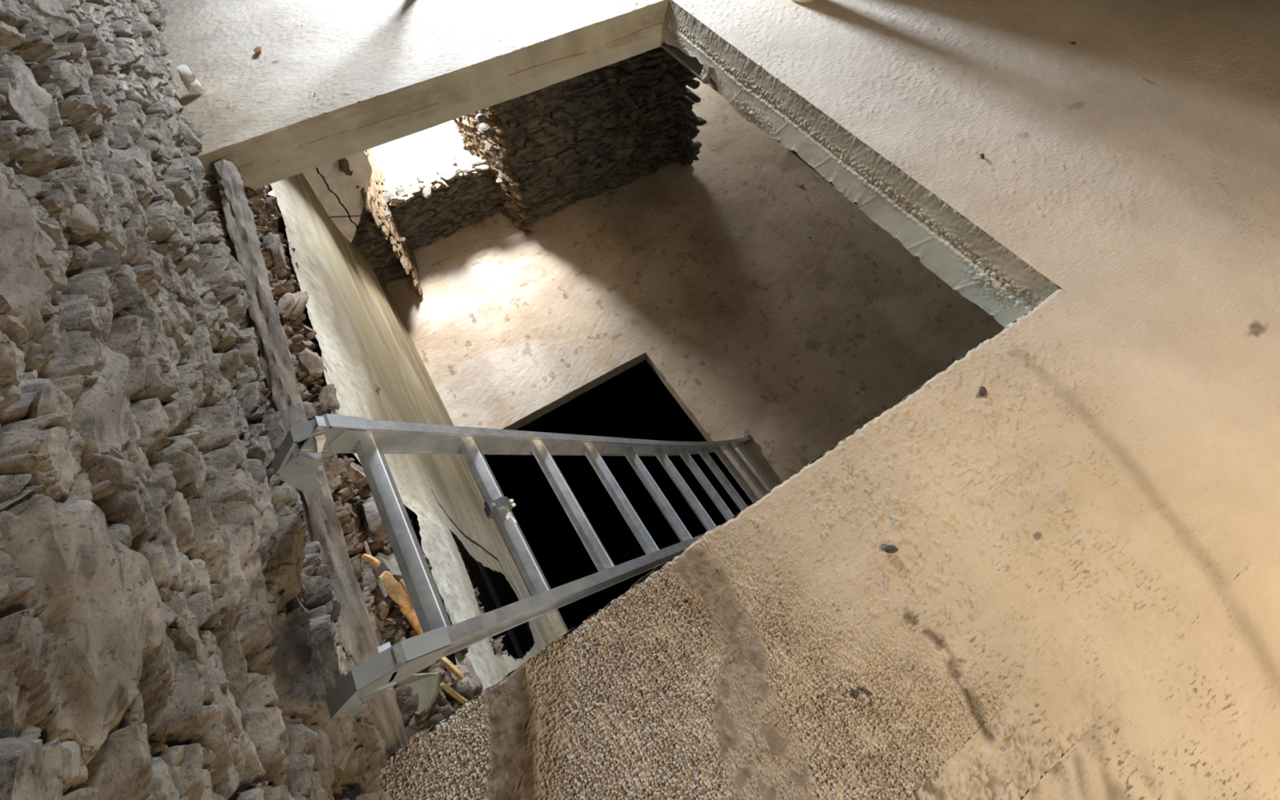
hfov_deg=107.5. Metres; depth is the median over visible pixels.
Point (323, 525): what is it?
wooden beam
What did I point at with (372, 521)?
rubble stone
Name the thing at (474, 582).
lath
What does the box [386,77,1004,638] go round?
floor
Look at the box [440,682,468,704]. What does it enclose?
pine splinter
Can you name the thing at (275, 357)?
wooden beam
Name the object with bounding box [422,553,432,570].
rubble stone
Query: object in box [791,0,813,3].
prop
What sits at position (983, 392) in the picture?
crumb
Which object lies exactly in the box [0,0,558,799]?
wall
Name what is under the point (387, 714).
wall plate
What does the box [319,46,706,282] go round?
wall
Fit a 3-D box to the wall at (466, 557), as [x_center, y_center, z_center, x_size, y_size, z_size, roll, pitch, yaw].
[-0.913,1.115,2.365,0.040,1.600,1.800,-29,66,-14]
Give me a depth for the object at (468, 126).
4.32 m
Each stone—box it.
[175,64,204,93]
[262,232,285,268]
[276,291,308,319]
[296,347,324,379]
[318,383,340,413]
[343,462,368,488]
[359,496,387,541]
[374,552,403,589]
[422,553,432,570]
[450,657,483,702]
[451,646,468,655]
[700,62,713,84]
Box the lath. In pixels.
[462,559,506,651]
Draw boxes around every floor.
[159,0,1279,799]
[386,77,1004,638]
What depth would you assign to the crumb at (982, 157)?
1.83 m
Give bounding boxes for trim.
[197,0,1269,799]
[337,148,422,297]
[384,155,489,206]
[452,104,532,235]
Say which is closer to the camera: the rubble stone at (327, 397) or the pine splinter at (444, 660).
the pine splinter at (444, 660)
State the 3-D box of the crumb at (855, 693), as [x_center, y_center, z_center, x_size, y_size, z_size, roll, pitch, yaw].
[0.463,0.632,1.007,0.017,0.006,0.014,-29,66,-14]
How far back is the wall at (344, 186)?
3.56 m
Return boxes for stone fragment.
[394,671,441,727]
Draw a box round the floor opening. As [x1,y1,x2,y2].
[475,360,753,659]
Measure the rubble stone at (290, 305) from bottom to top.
0.100 m
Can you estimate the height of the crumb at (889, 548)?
0.015 m
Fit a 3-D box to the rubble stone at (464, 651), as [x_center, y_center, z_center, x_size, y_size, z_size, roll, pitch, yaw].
[-0.578,0.750,1.438,0.103,0.094,0.065,38,69,18]
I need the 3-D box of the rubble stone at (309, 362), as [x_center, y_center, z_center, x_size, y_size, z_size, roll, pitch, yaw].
[-1.123,-0.127,1.600,0.066,0.056,0.116,-29,66,-14]
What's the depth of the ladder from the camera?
1.14 m
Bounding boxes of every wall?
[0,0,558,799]
[302,151,372,242]
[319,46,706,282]
[449,529,519,660]
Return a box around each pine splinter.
[360,553,380,567]
[377,570,412,608]
[399,578,410,598]
[400,603,422,635]
[437,656,462,679]
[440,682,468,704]
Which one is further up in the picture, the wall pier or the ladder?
the wall pier
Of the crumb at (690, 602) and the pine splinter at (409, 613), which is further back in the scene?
the pine splinter at (409, 613)
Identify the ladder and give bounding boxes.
[271,413,775,719]
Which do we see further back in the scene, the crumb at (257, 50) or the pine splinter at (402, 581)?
the crumb at (257, 50)
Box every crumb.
[253,46,262,53]
[687,600,693,605]
[852,689,859,698]
[862,688,873,695]
[884,545,898,553]
[979,386,986,396]
[980,153,984,159]
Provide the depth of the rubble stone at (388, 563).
1.29 m
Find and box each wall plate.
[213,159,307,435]
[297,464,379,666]
[361,686,408,759]
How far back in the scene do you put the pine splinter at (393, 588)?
1.22 m
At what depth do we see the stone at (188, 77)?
2.06 m
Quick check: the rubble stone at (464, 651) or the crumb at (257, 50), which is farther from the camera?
the crumb at (257, 50)
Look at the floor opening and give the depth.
7.74 m
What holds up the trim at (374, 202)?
attached to the wall at (344, 186)
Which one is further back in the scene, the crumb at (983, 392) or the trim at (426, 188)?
the trim at (426, 188)
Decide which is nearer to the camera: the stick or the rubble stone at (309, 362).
the stick
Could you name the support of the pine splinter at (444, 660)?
attached to the wall at (170, 629)
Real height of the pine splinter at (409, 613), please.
0.062 m
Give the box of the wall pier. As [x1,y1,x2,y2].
[315,167,416,285]
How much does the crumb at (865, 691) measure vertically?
0.009 m
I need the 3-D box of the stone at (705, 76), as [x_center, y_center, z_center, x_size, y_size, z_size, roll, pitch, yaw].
[0.342,-1.669,2.398,0.059,0.087,0.062,-7,62,-3]
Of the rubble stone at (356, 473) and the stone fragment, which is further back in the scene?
the rubble stone at (356, 473)
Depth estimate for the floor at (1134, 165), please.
1.24 m
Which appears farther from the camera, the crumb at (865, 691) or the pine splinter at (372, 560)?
the pine splinter at (372, 560)
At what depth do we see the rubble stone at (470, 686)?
1.32 m
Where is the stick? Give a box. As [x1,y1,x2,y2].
[363,541,387,597]
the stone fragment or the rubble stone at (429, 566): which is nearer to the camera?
the stone fragment
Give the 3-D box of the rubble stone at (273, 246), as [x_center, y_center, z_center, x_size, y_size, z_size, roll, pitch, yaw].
[-1.448,-0.591,1.867,0.069,0.086,0.158,-19,64,-9]

